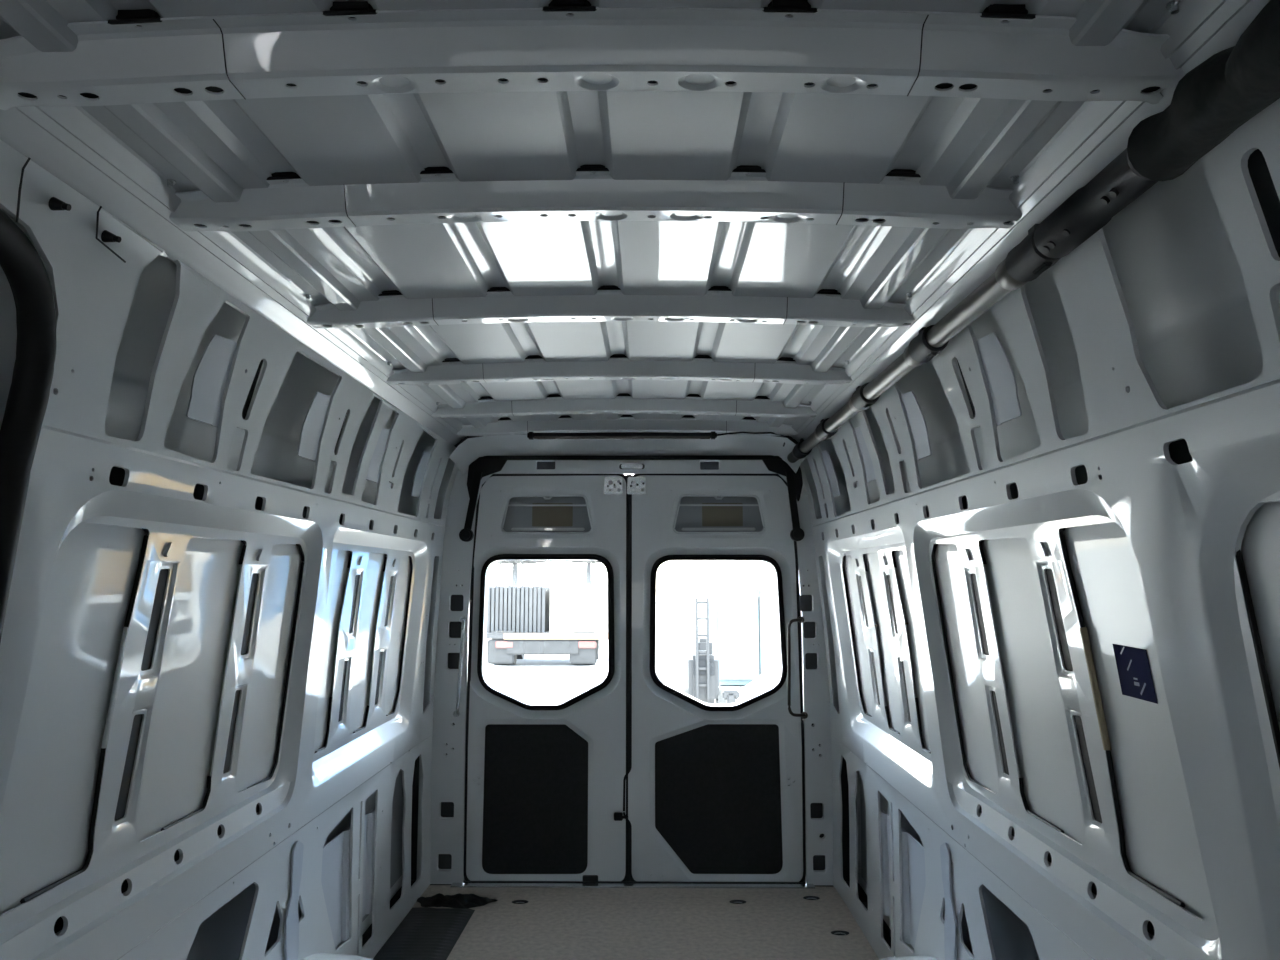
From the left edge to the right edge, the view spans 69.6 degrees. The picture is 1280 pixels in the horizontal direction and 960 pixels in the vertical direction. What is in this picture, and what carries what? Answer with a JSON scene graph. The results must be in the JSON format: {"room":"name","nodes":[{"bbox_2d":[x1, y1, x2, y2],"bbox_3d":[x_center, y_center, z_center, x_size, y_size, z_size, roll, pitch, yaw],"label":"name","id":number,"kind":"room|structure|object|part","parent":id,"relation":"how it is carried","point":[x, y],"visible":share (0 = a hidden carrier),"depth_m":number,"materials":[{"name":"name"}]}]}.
{"room":"vehicle interior","nodes":[
{"label":"vehicle interior","id":0,"kind":"room"},
{"bbox_2d":[0,140,457,959],"bbox_3d":[-0.998,0.489,1.145,0.360,2.300,6.380,0,-6,1],"label":"wall","id":1,"kind":"structure","parent":0,"point":[135,325],"depth_m":2.02,"materials":[{"name":"grey metal"}]},
{"bbox_2d":[0,208,47,428],"bbox_3d":[-1.000,0.468,0.614,0.108,1.930,1.900,0,-6,1],"label":"door","id":2,"kind":"structure","parent":1,"relation":"in","point":[8,327],"depth_m":1.44,"materials":[{"name":"white paint"}]},
{"bbox_2d":[0,209,55,642],"bbox_3d":[-0.953,0.356,0.786,0.142,1.588,1.220,0,-6,1],"label":"seal","id":3,"kind":"object","parent":1,"relation":"attached to","point":[25,271],"visible":1,"depth_m":1.39,"materials":[{"name":"black rubber"}]},
{"bbox_2d":[48,197,70,210],"bbox_3d":[-0.856,-0.408,1.359,0.028,0.020,0.020,0,-6,1],"label":"clip","id":4,"kind":"object","parent":1,"relation":"attached to","point":[55,204],"visible":1,"depth_m":1.35,"materials":[{"name":"black plastic"}]},
{"bbox_2d":[101,230,120,242],"bbox_3d":[-0.854,-0.394,1.488,0.028,0.020,0.020,0,-6,1],"label":"clip","id":5,"kind":"object","parent":1,"relation":"attached to","point":[106,236],"visible":1,"depth_m":1.48,"materials":[{"name":"black plastic"}]},
{"bbox_2d":[0,516,306,932],"bbox_3d":[-0.989,0.440,2.035,0.042,0.670,1.243,0,-6,1],"label":"blank panel","id":6,"kind":"object","parent":1,"relation":"attached to","point":[113,844],"visible":1,"depth_m":1.86,"materials":[{"name":"white paint"}]},
{"bbox_2d":[186,335,236,427],"bbox_3d":[-0.906,-0.212,1.974,0.048,0.186,0.188,0,-6,1],"label":"wall bracket","id":7,"kind":"object","parent":1,"relation":"attached to","point":[210,377],"visible":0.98,"depth_m":1.95,"materials":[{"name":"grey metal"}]},
{"bbox_2d":[284,841,303,959],"bbox_3d":[-0.962,1.177,2.554,0.006,0.331,0.108,0,-6,1],"label":"strip","id":8,"kind":"object","parent":1,"relation":"attached to","point":[291,922],"visible":1,"depth_m":2.55,"materials":[{"name":"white metal"}]},
{"bbox_2d":[297,392,330,460],"bbox_3d":[-0.900,-0.149,2.567,0.048,0.186,0.188,0,-6,1],"label":"wall bracket","id":9,"kind":"object","parent":1,"relation":"attached to","point":[314,420],"visible":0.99,"depth_m":2.54,"materials":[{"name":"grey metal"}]},
{"bbox_2d":[321,826,350,946],"bbox_3d":[-0.980,1.337,2.965,0.017,0.360,0.310,0,-6,1],"label":"wall plate","id":10,"kind":"object","parent":1,"relation":"attached to","point":[335,877],"visible":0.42,"depth_m":3.00,"materials":[{"name":"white metal"}]},
{"bbox_2d":[313,542,414,761],"bbox_3d":[-0.976,0.579,3.333,0.042,0.669,1.125,0,-6,1],"label":"blank panel","id":11,"kind":"object","parent":1,"relation":"attached to","point":[338,735],"visible":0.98,"depth_m":3.18,"materials":[{"name":"white paint"}]},
{"bbox_2d":[362,809,374,917],"bbox_3d":[-0.977,1.374,3.268,0.017,0.350,0.210,0,-6,1],"label":"wall plate","id":12,"kind":"object","parent":1,"relation":"attached to","point":[369,825],"visible":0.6,"depth_m":3.31,"materials":[{"name":"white metal"}]},
{"bbox_2d":[366,428,389,483],"bbox_3d":[-0.894,-0.086,3.159,0.048,0.186,0.193,0,-6,1],"label":"wall panel","id":13,"kind":"object","parent":1,"relation":"attached to","point":[375,463],"visible":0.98,"depth_m":3.14,"materials":[{"name":"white metal"}]},
{"bbox_2d":[411,452,430,497],"bbox_3d":[-0.889,-0.023,3.751,0.048,0.186,0.183,0,-6,1],"label":"wall bracket","id":14,"kind":"object","parent":1,"relation":"attached to","point":[423,463],"visible":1,"depth_m":3.72,"materials":[{"name":"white metal"}]},
{"bbox_2d":[453,616,466,716],"bbox_3d":[-0.822,0.850,4.179,0.060,0.455,0.090,0,-6,1],"label":"handle","id":15,"kind":"object","parent":1,"relation":"attached to","point":[456,713],"visible":1,"depth_m":4.14,"materials":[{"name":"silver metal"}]},
{"bbox_2d":[362,880,890,959],"bbox_3d":[-0.084,1.539,0.994,2.200,0.120,6.500,0,-6,1],"label":"floor","id":16,"kind":"structure","parent":0,"point":[554,923],"depth_m":3.63,"materials":[{"name":"brown speckled plywood"},{"name":"dark steel"},{"name":"grey black rubber"}]},
{"bbox_2d":[303,953,373,959],"bbox_3d":[-0.872,1.489,2.465,0.232,0.292,0.975,0,-6,1],"label":"wheel arch","id":17,"kind":"object","parent":16,"relation":"on","point":[320,956],"visible":0.81,"depth_m":2.69,"materials":[{"name":"white paint"}]},
{"bbox_2d":[373,907,474,959],"bbox_3d":[-0.823,1.730,3.414,0.276,0.011,0.780,0,-6,1],"label":"rubber mat","id":18,"kind":"object","parent":16,"relation":"on","point":[425,933],"visible":0.99,"depth_m":3.51,"materials":[{"name":"black rubber"}]},
{"bbox_2d":[417,893,497,907],"bbox_3d":[-0.780,1.768,3.892,0.352,0.034,0.168,0,-6,1],"label":"crumpled cloth","id":19,"kind":"object","parent":16,"relation":"on","point":[458,900],"visible":1,"depth_m":3.87,"materials":[{"name":"black fabric"}]},
{"bbox_2d":[512,900,527,903],"bbox_3d":[-0.508,1.795,3.897,0.072,0.017,0.048,0,-6,1],"label":"ring","id":20,"kind":"object","parent":16,"relation":"in","point":[514,901],"visible":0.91,"depth_m":3.91,"materials":[{"name":"grey metal"}]},
{"bbox_3d":[-0.052,1.879,4.185,2.200,0.120,0.060,0,-6,1],"label":"sill","id":21,"kind":"part","parent":16,"relation":"part of","materials":[{"name":"grey metal"}]},
{"bbox_2d":[729,900,745,903],"bbox_3d":[0.415,1.796,3.898,0.072,0.017,0.048,0,-6,1],"label":"ring","id":22,"kind":"object","parent":16,"relation":"in","point":[731,901],"visible":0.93,"depth_m":3.92,"materials":[{"name":"grey metal"}]},
{"bbox_2d":[803,896,819,899],"bbox_3d":[0.735,1.800,3.945,0.072,0.017,0.048,0,-6,1],"label":"ring","id":23,"kind":"object","parent":16,"relation":"in","point":[805,897],"visible":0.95,"depth_m":3.96,"materials":[{"name":"grey metal"}]},
{"bbox_2d":[831,930,848,934],"bbox_3d":[0.773,1.759,3.556,0.072,0.017,0.048,0,-6,1],"label":"ring","id":24,"kind":"object","parent":16,"relation":"in","point":[837,932],"visible":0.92,"depth_m":3.57,"materials":[{"name":"grey metal"}]},
{"bbox_2d":[881,956,937,959],"bbox_3d":[0.756,1.487,2.449,0.232,0.292,0.975,0,-6,1],"label":"wheel arch","id":25,"kind":"object","parent":16,"relation":"on","point":[909,957],"visible":0.75,"depth_m":2.69,"materials":[{"name":"white paint"}]},
{"bbox_2d":[411,432,857,884],"bbox_3d":[-0.053,0.805,4.254,2.200,2.230,0.060,0,-6,1],"label":"door frame","id":26,"kind":"structure","parent":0,"point":[449,731],"depth_m":4.22,"materials":[{"name":"white paint"}]},
{"bbox_2d":[459,471,481,541],"bbox_3d":[-0.787,0.121,4.278,0.099,0.331,0.038,0,-6,1],"label":"strap","id":27,"kind":"object","parent":26,"relation":"attached to","point":[466,534],"visible":1,"depth_m":4.27,"materials":[{"name":"black rubber"}]},
{"bbox_2d":[467,457,506,497],"bbox_3d":[-0.717,-0.006,4.309,0.187,0.215,0.012,0,-6,1],"label":"cover","id":28,"kind":"object","parent":26,"relation":"attached to","point":[487,467],"visible":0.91,"depth_m":4.31,"materials":[{"name":"black plastic"}]},
{"bbox_2d":[464,474,628,881],"bbox_3d":[-0.425,0.900,4.271,0.749,1.872,0.128,0,-6,1],"label":"door","id":29,"kind":"structure","parent":26,"relation":"in","point":[544,781],"depth_m":4.21,"materials":[{"name":"white paint"}]},
{"bbox_3d":[-0.425,0.900,4.290,0.729,1.849,0.086,0,-6,1],"label":"panel","id":30,"kind":"part","parent":29,"relation":"part of","materials":[{"name":"white paint"}]},
{"bbox_3d":[-0.435,0.166,4.368,0.459,0.208,0.003,0,-6,1],"label":"recess plate","id":31,"kind":"part","parent":29,"relation":"part of","materials":[{"name":"grey"}]},
{"bbox_3d":[-0.126,0.026,4.320,0.087,0.083,0.006,0,-6,1],"label":"latch plate","id":32,"kind":"part","parent":29,"relation":"part of","materials":[{"name":"silver metal"}]},
{"bbox_2d":[449,434,804,475],"bbox_3d":[-0.054,-0.112,4.174,1.560,0.155,0.295,0,-6,1],"label":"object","id":33,"kind":"structure","parent":26,"relation":"attached to","point":[468,451],"depth_m":4.21,"materials":[{"name":"white paint"}]},
{"bbox_3d":[-0.038,-0.064,4.332,0.100,0.022,0.020,0,-6,1],"label":"catch plate","id":34,"kind":"part","parent":26,"relation":"part of","materials":[{"name":"silver metal"}]},
{"bbox_2d":[450,883,814,888],"bbox_3d":[-0.033,1.813,4.096,1.620,0.022,0.050,0,-6,1],"label":"trim","id":35,"kind":"structure","parent":26,"relation":"attached to","point":[453,885],"depth_m":4.09,"materials":[{"name":"silver metal"}]},
{"bbox_2d":[463,880,803,883],"bbox_3d":[-0.033,1.813,4.130,1.530,0.020,0.030,0,-6,1],"label":"seal","id":36,"kind":"object","parent":35,"relation":"on","point":[464,881],"visible":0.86,"depth_m":4.12,"materials":[{"name":"black rubber"}]},
{"bbox_2d":[483,455,781,459],"bbox_3d":[-0.033,-0.104,4.308,1.400,0.020,0.020,0,-6,1],"label":"seal","id":37,"kind":"object","parent":26,"relation":"attached to","point":[566,457],"visible":0.97,"depth_m":4.30,"materials":[{"name":"black rubber"}]},
{"bbox_2d":[623,474,805,881],"bbox_3d":[0.335,0.898,4.271,0.831,1.869,0.114,0,-6,1],"label":"door","id":38,"kind":"structure","parent":26,"relation":"in","point":[716,792],"depth_m":4.21,"materials":[{"name":"white paint"}]},
{"bbox_2d":[625,474,632,880],"bbox_3d":[-0.051,0.889,4.242,0.034,1.840,0.022,0,-6,1],"label":"seal","id":39,"kind":"object","parent":38,"relation":"attached to","point":[627,475],"visible":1,"depth_m":4.20,"materials":[{"name":"black rubber"}]},
{"bbox_3d":[-0.018,0.026,4.319,0.087,0.083,0.006,0,-6,1],"label":"latch plate","id":40,"kind":"part","parent":38,"relation":"part of","materials":[{"name":"silver metal"}]},
{"bbox_3d":[0.370,0.165,4.360,0.459,0.208,0.003,0,-6,1],"label":"recess plate","id":41,"kind":"part","parent":38,"relation":"part of","materials":[{"name":"grey"}]},
{"bbox_2d":[762,460,802,500],"bbox_3d":[0.665,-0.008,4.295,0.187,0.215,0.012,0,-6,1],"label":"cover","id":42,"kind":"object","parent":26,"relation":"attached to","point":[780,467],"visible":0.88,"depth_m":4.29,"materials":[{"name":"black plastic"}]},
{"bbox_2d":[786,471,804,540],"bbox_3d":[0.718,0.119,4.263,0.079,0.328,0.038,0,-6,1],"label":"strap","id":43,"kind":"object","parent":26,"relation":"attached to","point":[796,534],"visible":1,"depth_m":4.26,"materials":[{"name":"black rubber"}]},
{"bbox_2d":[787,616,807,718],"bbox_3d":[0.709,0.852,4.178,0.121,0.460,0.032,4,-7,-35],"label":"handle","id":44,"kind":"object","parent":26,"relation":"attached to","point":[804,715],"visible":1,"depth_m":4.15,"materials":[{"name":"grey"}]},
{"bbox_2d":[0,0,1269,466],"bbox_3d":[-0.084,-0.529,1.214,2.200,0.260,6.500,0,-6,1],"label":"ceiling","id":45,"kind":"structure","parent":0,"point":[131,161],"depth_m":1.53,"materials":[{"name":"grey paint"}]},
{"bbox_2d":[0,0,1184,109],"bbox_3d":[-0.084,-0.516,1.172,1.577,0.126,0.213,0,-6,1],"label":"bow","id":46,"kind":"object","parent":45,"relation":"attached to","point":[1001,51],"visible":0.93,"depth_m":1.14,"materials":[{"name":"white paint"}]},
{"bbox_2d":[160,164,1024,256],"bbox_3d":[-0.080,-0.475,1.624,1.577,0.126,0.213,0,-6,1],"label":"bow","id":47,"kind":"object","parent":45,"relation":"attached to","point":[899,200],"visible":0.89,"depth_m":1.59,"materials":[{"name":"white paint"}]},
{"bbox_2d":[305,285,916,328],"bbox_3d":[-0.073,-0.406,2.268,1.577,0.126,0.213,0,-6,1],"label":"bow","id":48,"kind":"object","parent":45,"relation":"attached to","point":[826,308],"visible":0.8,"depth_m":2.23,"materials":[{"name":"white paint"}]},
{"bbox_2d":[374,354,851,397],"bbox_3d":[-0.067,-0.334,2.946,1.577,0.126,0.213,0,-6,1],"label":"bow","id":49,"kind":"object","parent":45,"relation":"attached to","point":[618,366],"visible":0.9,"depth_m":2.91,"materials":[{"name":"white paint"}]},
{"bbox_2d":[432,393,818,417],"bbox_3d":[-0.061,-0.269,3.559,1.577,0.126,0.213,0,-6,1],"label":"bow","id":50,"kind":"object","parent":45,"relation":"attached to","point":[761,406],"visible":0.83,"depth_m":3.52,"materials":[{"name":"white paint"}]},
{"bbox_2d":[455,415,797,435],"bbox_3d":[-0.056,-0.220,4.013,1.577,0.126,0.213,0,-6,1],"label":"bow","id":51,"kind":"object","parent":45,"relation":"attached to","point":[565,423],"visible":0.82,"depth_m":3.98,"materials":[{"name":"white paint"}]},
{"bbox_2d":[527,431,716,439],"bbox_3d":[-0.077,-0.190,3.943,0.810,0.031,0.042,0,-6,1],"label":"bar","id":52,"kind":"object","parent":51,"relation":"attached to","point":[531,435],"visible":1,"depth_m":3.93,"materials":[{"name":"black plastic"}]},
{"bbox_2d":[717,431,786,446],"bbox_3d":[0.512,-0.186,3.994,0.382,0.043,0.109,4,-7,-31],"label":"cable","id":53,"kind":"object","parent":52,"relation":"attached to","point":[742,431],"visible":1,"depth_m":3.97,"materials":[{"name":"black rubber"}]},
{"bbox_2d":[800,98,1279,959],"bbox_3d":[0.832,0.487,1.127,0.360,2.300,6.380,0,-6,1],"label":"wall","id":54,"kind":"structure","parent":0,"point":[1144,361],"depth_m":1.63,"materials":[{"name":"grey metal"}]},
{"bbox_2d":[822,451,839,497],"bbox_3d":[0.771,-0.025,3.735,0.048,0.186,0.183,0,-6,1],"label":"wall bracket","id":55,"kind":"object","parent":54,"relation":"attached to","point":[830,469],"visible":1,"depth_m":3.71,"materials":[{"name":"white metal"}]},
{"bbox_2d":[854,427,875,482],"bbox_3d":[0.766,-0.087,3.143,0.048,0.186,0.193,0,-6,1],"label":"wall bracket","id":56,"kind":"object","parent":54,"relation":"attached to","point":[869,471],"visible":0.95,"depth_m":3.13,"materials":[{"name":"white metal"}]},
{"bbox_2d":[880,810,890,917],"bbox_3d":[0.881,1.372,3.249,0.017,0.350,0.210,0,-6,1],"label":"wall plate","id":57,"kind":"object","parent":54,"relation":"attached to","point":[886,885],"visible":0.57,"depth_m":3.29,"materials":[{"name":"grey metal"}]},
{"bbox_2d":[840,542,931,761],"bbox_3d":[0.867,0.577,3.315,0.066,0.669,1.125,0,-6,1],"label":"blank panel","id":58,"kind":"object","parent":54,"relation":"attached to","point":[912,737],"visible":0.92,"depth_m":3.18,"materials":[{"name":"white paint"}]},
{"bbox_2d":[901,828,925,947],"bbox_3d":[0.878,1.335,2.947,0.017,0.360,0.310,0,-6,1],"label":"wall plate","id":59,"kind":"object","parent":54,"relation":"attached to","point":[913,856],"visible":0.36,"depth_m":3.00,"materials":[{"name":"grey metal"}]},
{"bbox_2d":[901,391,931,460],"bbox_3d":[0.760,-0.151,2.551,0.048,0.186,0.188,0,-6,1],"label":"wall bracket","id":60,"kind":"object","parent":54,"relation":"attached to","point":[916,420],"visible":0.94,"depth_m":2.52,"materials":[{"name":"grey metal"}]},
{"bbox_2d":[940,843,956,959],"bbox_3d":[0.852,1.175,2.536,0.006,0.331,0.108,0,-6,1],"label":"strip","id":61,"kind":"object","parent":54,"relation":"attached to","point":[950,922],"visible":1,"depth_m":2.53,"materials":[{"name":"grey metal"}]},
{"bbox_2d":[976,333,1021,426],"bbox_3d":[0.754,-0.214,1.958,0.048,0.186,0.188,0,-6,1],"label":"wall bracket","id":62,"kind":"object","parent":54,"relation":"attached to","point":[999,373],"visible":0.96,"depth_m":1.93,"materials":[{"name":"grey metal"}]},
{"bbox_2d":[787,0,1279,462],"bbox_3d":[0.671,-0.310,2.259,0.093,0.105,3.840,0,-6,1],"label":"tube","id":63,"kind":"object","parent":54,"relation":"attached to","point":[1215,98],"visible":1,"depth_m":1.16,"materials":[{"name":"black metal"}]},
{"bbox_2d":[929,515,1218,940],"bbox_3d":[0.855,0.438,2.018,0.066,0.670,1.243,0,-6,1],"label":"blank panel","id":64,"kind":"object","parent":54,"relation":"attached to","point":[1102,848],"visible":0.99,"depth_m":1.84,"materials":[{"name":"white paint"}]},
{"bbox_2d":[1113,644,1157,703],"bbox_3d":[0.857,0.334,1.596,0.009,0.090,0.124,0,-6,1],"label":"sticker","id":65,"kind":"object","parent":64,"relation":"attached to","point":[1133,666],"visible":1,"depth_m":1.59,"materials":[{"name":"blue paper"}]},
{"bbox_2d":[1234,491,1279,832],"bbox_3d":[0.841,0.297,0.694,0.065,0.670,1.140,0,-6,1],"label":"blank panel","id":66,"kind":"object","parent":54,"relation":"attached to","point":[1266,712],"visible":1,"depth_m":1.25,"materials":[{"name":"white paint"}]},
{"label":"outside","id":67,"kind":"structure","parent":0,"visible":0},
{"bbox_2d":[485,602,745,702],"bbox_3d":[0.101,4.142,19.672,120.000,0.080,120.000,0,-6,1],"label":"snow ground","id":68,"kind":"structure","parent":67,"point":[533,678],"depth_m":20.80,"materials":[{"name":"white snow"}]},
{"bbox_2d":[495,560,559,585],"bbox_3d":[-8.289,6.094,61.720,7.297,5.025,6.617,-3,-7,24],"label":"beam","id":69,"kind":"structure","parent":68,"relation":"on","point":[515,563],"depth_m":61.58,"materials":[{"name":"white metal"}]},
{"bbox_2d":[486,585,607,663],"bbox_3d":[-2.168,3.556,22.952,3.400,1.860,3.645,0,-6,1],"label":"truck","id":70,"kind":"object","parent":68,"relation":"on","point":[571,620],"visible":0.94,"depth_m":21.70,"materials":[{"name":"beige"}]},
{"bbox_2d":[495,641,512,647],"bbox_3d":[-3.115,3.789,21.169,0.420,0.160,0.050,0,-6,1],"label":"tail lamp","id":71,"kind":"object","parent":70,"relation":"attached to","point":[498,644],"depth_m":21.15,"materials":[{"name":"white plastic"}]},
{"bbox_3d":[-1.836,3.594,21.137,2.600,0.140,0.050,0,-6,1],"label":"orange rail","id":72,"kind":"part","parent":70,"relation":"part of","materials":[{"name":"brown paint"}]},
{"bbox_2d":[578,641,595,647],"bbox_3d":[-1.215,3.787,21.151,0.420,0.160,0.050,0,-6,1],"label":"tail lamp","id":73,"kind":"object","parent":70,"relation":"attached to","point":[581,644],"depth_m":21.13,"materials":[{"name":"white plastic"}]},
{"bbox_2d":[560,560,600,584],"bbox_3d":[-4.015,7.044,71.628,8.181,5.235,6.574,0,-6,1],"label":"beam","id":74,"kind":"structure","parent":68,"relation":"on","point":[588,570],"depth_m":71.45,"materials":[{"name":"white metal"}]},
{"bbox_2d":[679,598,726,703],"bbox_3d":[0.822,2.457,12.251,0.620,1.780,1.000,0,-6,1],"label":"forklift","id":75,"kind":"object","parent":68,"relation":"on","point":[702,666],"visible":0.57,"depth_m":11.84,"materials":[{"name":"black paint"}]},
{"bbox_2d":[722,690,739,703],"bbox_3d":[1.029,2.763,10.356,0.200,0.770,0.100,0,-6,1],"label":"post","id":76,"kind":"object","parent":68,"relation":"on","point":[730,696],"visible":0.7,"depth_m":10.36,"materials":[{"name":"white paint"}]},
{"bbox_2d":[706,585,778,684],"bbox_3d":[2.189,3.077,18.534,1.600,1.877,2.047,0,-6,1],"label":"building","id":77,"kind":"structure","parent":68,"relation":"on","point":[743,630],"depth_m":17.59,"materials":[{"name":"white"}]},
{"bbox_2d":[736,660,779,701],"bbox_3d":[3.657,3.190,15.313,4.600,1.070,2.400,0,-6,1],"label":"snow mound","id":78,"kind":"object","parent":68,"relation":"on","point":[768,677],"visible":0.12,"depth_m":14.99,"materials":[{"name":"white snow"}]}
]}

